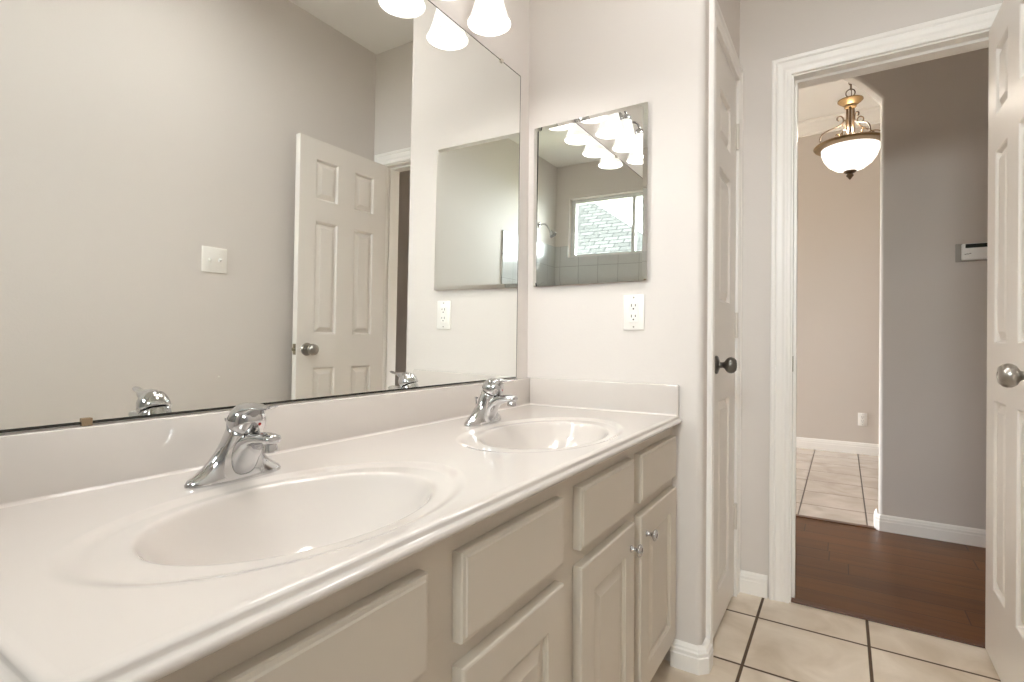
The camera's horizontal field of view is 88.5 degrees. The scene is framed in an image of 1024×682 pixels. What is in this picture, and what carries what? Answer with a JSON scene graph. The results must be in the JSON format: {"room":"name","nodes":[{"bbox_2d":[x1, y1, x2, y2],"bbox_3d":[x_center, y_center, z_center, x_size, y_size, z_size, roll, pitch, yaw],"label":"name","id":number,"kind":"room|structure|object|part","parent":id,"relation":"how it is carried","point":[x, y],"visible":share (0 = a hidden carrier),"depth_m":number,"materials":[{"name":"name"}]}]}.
{"room":"bathroom","nodes":[
{"label":"bathroom","id":0,"kind":"room"},
{"bbox_2d":[0,0,529,434],"bbox_3d":[-0.812,-0.368,0.668,0.120,2.743,3.283,0,0,32],"label":"wall","id":1,"kind":"structure","parent":0,"point":[512,46],"depth_m":1.89,"materials":[{"name":"white paint"}]},
{"bbox_2d":[0,0,520,432],"bbox_3d":[-0.361,-0.406,1.254,0.020,1.074,1.448,0,0,32],"label":"wall mirror","id":2,"kind":"object","parent":1,"relation":"attached to","point":[206,205],"visible":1,"depth_m":1.01,"materials":[{"name":"clear glass"}]},
{"bbox_2d":[0,378,529,508],"bbox_3d":[-0.343,0.183,1.280,0.026,0.102,1.542,0,0,32],"label":"backsplash","id":3,"kind":"structure","parent":1,"relation":"attached to","point":[36,466],"depth_m":0.90,"materials":[{"name":"stone"}]},
{"bbox_2d":[443,0,510,36],"bbox_3d":[-0.238,-1.059,1.312,0.158,0.238,0.800,0,0,32],"label":"vanity light","id":4,"kind":"object","parent":1,"relation":"attached to","point":[488,18],"visible":1,"depth_m":1.59,"materials":[{"name":"white glass"}]},
{"bbox_3d":[-0.067,-1.005,1.558,0.131,0.132,0.131,0,0,32],"label":"lamp shade","id":5,"kind":"part","parent":4,"relation":"part of","materials":[{"name":"white glass"}]},
{"bbox_2d":[527,0,708,660],"bbox_3d":[0.357,-0.361,1.829,0.622,2.743,0.127,0,0,32],"label":"wall","id":6,"kind":"structure","parent":0,"point":[587,57],"depth_m":1.69,"materials":[{"name":"white paint"}]},
{"bbox_2d":[533,102,647,286],"bbox_3d":[0.259,-0.483,1.804,0.420,0.574,0.014,0,0,32],"label":"mirror","id":7,"kind":"object","parent":6,"relation":"attached to","point":[590,172],"visible":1,"depth_m":1.79,"materials":[{"name":"clear glass"}]},
{"bbox_2d":[623,294,643,329],"bbox_3d":[0.399,-0.094,1.722,0.070,0.115,0.008,0,0,32],"label":"wall outlet","id":8,"kind":"object","parent":6,"relation":"attached to","point":[633,304],"visible":1,"depth_m":1.72,"materials":[{"name":"white plastic"}]},
{"bbox_2d":[629,302,638,322],"bbox_3d":[0.398,-0.094,1.721,0.033,0.067,0.004,0,0,32],"label":"receptacle","id":9,"kind":"object","parent":8,"relation":"attached to","point":[633,306],"depth_m":1.72,"materials":[{"name":"white plastic"}]},
{"bbox_2d":[670,637,712,674],"bbox_3d":[0.561,0.973,1.641,0.111,0.076,0.084,0,0,32],"label":"baseboard","id":10,"kind":"structure","parent":6,"relation":"attached to","point":[685,656],"depth_m":1.61,"materials":[{"name":"white paint"}]},
{"bbox_2d":[717,0,739,595],"bbox_3d":[0.746,-0.359,1.956,0.100,2.743,0.503,0,0,32],"label":"wall","id":11,"kind":"structure","parent":0,"point":[730,9],"depth_m":2.04,"materials":[{"name":"white paint"}]},
{"bbox_2d":[706,0,742,647],"bbox_3d":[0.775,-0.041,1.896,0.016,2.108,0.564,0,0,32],"label":"trim","id":12,"kind":"structure","parent":11,"relation":"attached to","point":[717,25],"depth_m":1.70,"materials":[{"name":"white paint"}]},
{"bbox_2d":[713,37,739,637],"bbox_3d":[0.789,-0.012,1.904,0.101,2.018,0.452,0,0,32],"label":"door","id":13,"kind":"structure","parent":11,"relation":"in","point":[727,130],"depth_m":1.91,"materials":[{"name":"white paint"}]},
{"bbox_3d":[0.715,0.080,1.746,0.058,0.054,0.054,0,0,32],"label":"knob","id":14,"kind":"part","parent":13,"relation":"part of","materials":[{"name":"grey metal"}]},
{"bbox_2d":[650,448,1000,681],"bbox_3d":[0.319,1.040,2.365,6.400,0.060,7.130,0,0,32],"label":"floor","id":15,"kind":"structure","parent":0,"point":[756,639],"depth_m":2.01,"materials":[{"name":"beige tile"}]},
{"bbox_2d":[156,427,675,681],"bbox_3d":[-0.105,0.630,1.140,0.578,0.754,1.522,0,0,32],"label":"vanity cabinet","id":16,"kind":"object","parent":15,"relation":"on","point":[574,580],"visible":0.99,"depth_m":0.85,"materials":[{"name":"beige paint"}]},
{"bbox_3d":[-0.199,0.350,0.519,0.020,0.125,0.333,0,0,32],"label":"drawer","id":17,"kind":"part","parent":16,"relation":"part of","materials":[{"name":"beige paint"}]},
{"bbox_2d":[0,378,681,681],"bbox_3d":[-0.119,0.245,1.133,0.561,0.223,1.552,0,0,32],"label":"countertop","id":18,"kind":"structure","parent":16,"relation":"on","point":[112,569],"depth_m":0.77,"materials":[{"name":"stone"}]},
{"bbox_2d":[184,402,280,488],"bbox_3d":[-0.451,0.163,0.856,0.137,0.128,0.146,0,0,-24],"label":"faucet","id":19,"kind":"object","parent":18,"relation":"on","point":[240,454],"visible":1,"depth_m":0.84,"materials":[{"name":"silver metal"}]},
{"bbox_3d":[-0.433,0.126,0.859,0.060,0.049,0.056,0,0,32],"label":"handle","id":20,"kind":"part","parent":19,"relation":"part of","materials":[{"name":"silver metal"}]},
{"bbox_3d":[-0.411,0.185,0.846,0.102,0.081,0.048,0,0,32],"label":"spout","id":21,"kind":"part","parent":19,"relation":"part of","materials":[{"name":"silver metal"}]},
{"bbox_3d":[-0.408,0.114,0.844,0.092,0.028,0.043,0,0,32],"label":"lever","id":22,"kind":"part","parent":19,"relation":"part of","materials":[{"name":"silver metal"}]},
{"bbox_2d":[464,378,517,426],"bbox_3d":[-0.071,0.166,1.459,0.137,0.128,0.146,0,0,-24],"label":"faucet","id":23,"kind":"object","parent":18,"relation":"on","point":[485,411],"visible":1,"depth_m":1.44,"materials":[{"name":"silver metal"}]},
{"bbox_3d":[-0.053,0.128,1.463,0.060,0.049,0.056,0,0,32],"label":"handle","id":24,"kind":"part","parent":23,"relation":"part of","materials":[{"name":"silver metal"}]},
{"bbox_3d":[-0.032,0.187,1.449,0.102,0.081,0.048,0,0,32],"label":"spout","id":25,"kind":"part","parent":23,"relation":"part of","materials":[{"name":"silver metal"}]},
{"bbox_3d":[-0.029,0.116,1.447,0.092,0.028,0.043,0,0,32],"label":"lever","id":26,"kind":"part","parent":23,"relation":"part of","materials":[{"name":"silver metal"}]},
{"bbox_3d":[0.008,0.352,0.848,0.020,0.125,0.306,0,0,32],"label":"drawer","id":27,"kind":"part","parent":16,"relation":"part of","materials":[{"name":"beige paint"}]},
{"bbox_3d":[0.006,0.681,0.848,0.020,0.468,0.306,0,0,32],"label":"door","id":28,"kind":"part","parent":16,"relation":"part of","materials":[{"name":"beige paint"}]},
{"bbox_3d":[0.213,0.353,1.174,0.020,0.125,0.312,0,0,32],"label":"drawer","id":29,"kind":"part","parent":16,"relation":"part of","materials":[{"name":"beige paint"}]},
{"bbox_3d":[0.211,0.682,1.174,0.020,0.468,0.312,0,0,32],"label":"door","id":30,"kind":"part","parent":16,"relation":"part of","materials":[{"name":"beige paint"}]},
{"bbox_3d":[0.300,0.504,1.267,0.029,0.032,0.032,0,0,32],"label":"knob","id":31,"kind":"part","parent":16,"relation":"part of","materials":[{"name":"silver metal"}]},
{"bbox_3d":[0.364,0.504,1.369,0.029,0.032,0.032,0,0,32],"label":"knob","id":32,"kind":"part","parent":16,"relation":"part of","materials":[{"name":"silver metal"}]},
{"bbox_3d":[0.411,0.354,1.489,0.020,0.125,0.332,0,0,32],"label":"drawer","id":33,"kind":"part","parent":16,"relation":"part of","materials":[{"name":"beige paint"}]},
{"bbox_3d":[0.409,0.683,1.489,0.020,0.468,0.332,0,0,32],"label":"door","id":34,"kind":"part","parent":16,"relation":"part of","materials":[{"name":"beige paint"}]},
{"bbox_2d":[796,514,875,529],"bbox_3d":[1.281,1.012,3.292,1.640,0.006,0.040,0,0,32],"label":"trim","id":35,"kind":"structure","parent":15,"relation":"on","point":[797,515],"depth_m":2.95,"materials":[{"name":"brown wood"}]},
{"bbox_2d":[791,598,985,648],"bbox_3d":[1.344,1.012,1.895,0.615,0.007,0.034,0,0,32],"label":"trim","id":36,"kind":"structure","parent":15,"relation":"on","point":[793,600],"depth_m":1.88,"materials":[{"name":"brown wood"}]},
{"bbox_2d":[796,123,880,443],"bbox_3d":[2.260,-0.529,5.433,6.400,3.100,0.120,0,0,32],"label":"wall","id":37,"kind":"structure","parent":0,"point":[838,217],"depth_m":4.89,"materials":[{"name":"beige paint"}]},
{"bbox_2d":[796,437,878,455],"bbox_3d":[2.215,0.970,5.376,6.400,0.102,0.014,0,0,32],"label":"baseboard","id":38,"kind":"structure","parent":37,"relation":"attached to","point":[801,442],"depth_m":4.87,"materials":[{"name":"white paint"}]},
{"bbox_2d":[798,106,880,137],"bbox_3d":[2.210,-2.018,5.340,6.400,0.122,0.100,0,0,32],"label":"trim","id":39,"kind":"structure","parent":37,"relation":"attached to","point":[819,125],"depth_m":4.86,"materials":[{"name":"white paint"}]},
{"bbox_2d":[858,413,866,425],"bbox_3d":[3.182,0.712,4.772,0.070,0.115,0.008,0,0,32],"label":"wall outlet","id":40,"kind":"object","parent":37,"relation":"attached to","point":[862,417],"visible":1,"depth_m":4.77,"materials":[{"name":"white plastic"}]},
{"bbox_2d":[860,416,864,422],"bbox_3d":[3.181,0.712,4.771,0.033,0.067,0.004,0,0,32],"label":"receptacle","id":41,"kind":"object","parent":40,"relation":"attached to","point":[862,418],"depth_m":4.77,"materials":[{"name":"white plastic"}]},
{"bbox_2d":[798,80,879,120],"bbox_3d":[1.630,-2.123,4.418,6.400,0.080,2.280,0,0,32],"label":"ceiling","id":42,"kind":"structure","parent":0,"point":[821,100],"depth_m":4.52,"materials":[{"name":"white paint"}]},
{"bbox_2d":[813,82,880,179],"bbox_3d":[2.248,-1.576,3.494,0.426,1.006,0.426,0,0,32],"label":"pendant lamp","id":43,"kind":"object","parent":42,"relation":"hanging from","point":[852,152],"visible":0.82,"depth_m":3.42,"materials":[{"name":"white glass"}]},
{"bbox_3d":[2.239,-1.448,3.512,0.015,0.207,0.014,0,0,32],"label":"stem","id":44,"kind":"part","parent":43,"relation":"part of","materials":[{"name":"brown metal"}]},
{"bbox_3d":[2.236,-1.448,3.478,0.015,0.207,0.014,0,0,32],"label":"stem","id":45,"kind":"part","parent":43,"relation":"part of","materials":[{"name":"brown metal"}]},
{"bbox_3d":[2.246,-1.203,3.494,0.336,0.154,0.336,0,0,32],"label":"lamp shade","id":46,"kind":"part","parent":43,"relation":"part of","materials":[{"name":"white glass"}]},
{"bbox_3d":[2.267,-1.447,3.493,0.015,0.207,0.014,0,0,32],"label":"stem","id":47,"kind":"part","parent":43,"relation":"part of","materials":[{"name":"brown metal"}]},
{"bbox_2d":[739,0,1002,596],"bbox_3d":[1.289,-0.356,1.986,0.988,2.743,0.127,0,0,32],"label":"wall","id":48,"kind":"structure","parent":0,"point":[770,30],"depth_m":2.09,"materials":[{"name":"white paint"}]},
{"bbox_2d":[740,570,767,598],"bbox_3d":[0.959,0.971,2.106,0.114,0.086,0.014,0,0,32],"label":"baseboard","id":49,"kind":"structure","parent":48,"relation":"attached to","point":[756,584],"depth_m":2.10,"materials":[{"name":"white paint"}]},
{"bbox_2d":[769,3,1001,602],"bbox_3d":[1.369,-0.042,1.925,0.750,2.116,0.143,0,0,32],"label":"door frame","id":50,"kind":"structure","parent":48,"relation":"attached to","point":[980,19],"depth_m":2.04,"materials":[{"name":"white paint"}]},
{"bbox_2d":[985,0,1023,681],"bbox_3d":[1.409,-0.005,1.464,0.175,2.022,0.620,0,0,32],"label":"door","id":51,"kind":"structure","parent":48,"relation":"in","point":[1004,599],"depth_m":1.54,"materials":[{"name":"white paint"}]},
{"bbox_3d":[1.234,0.085,1.290,0.065,0.061,0.061,0,0,32],"label":"knob","id":52,"kind":"part","parent":51,"relation":"part of","materials":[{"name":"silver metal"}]},
{"bbox_2d":[843,47,988,529],"bbox_3d":[1.045,-0.536,3.504,6.400,3.100,0.120,0,0,32],"label":"wall","id":53,"kind":"structure","parent":0,"point":[934,131],"depth_m":2.72,"materials":[{"name":"grey paint"}]},
{"bbox_2d":[874,508,985,547],"bbox_3d":[2.864,0.982,2.339,2.066,0.086,0.124,0,0,32],"label":"baseboard","id":54,"kind":"structure","parent":53,"relation":"attached to","point":[886,523],"depth_m":2.71,"materials":[{"name":"white paint"}]},
{"bbox_2d":[955,242,987,261],"bbox_3d":[2.324,-0.445,2.608,0.190,0.092,0.031,0,0,32],"label":"thermostat","id":55,"kind":"object","parent":53,"relation":"attached to","point":[968,252],"visible":0.66,"depth_m":2.62,"materials":[{"name":"grey plastic"}]}
]}

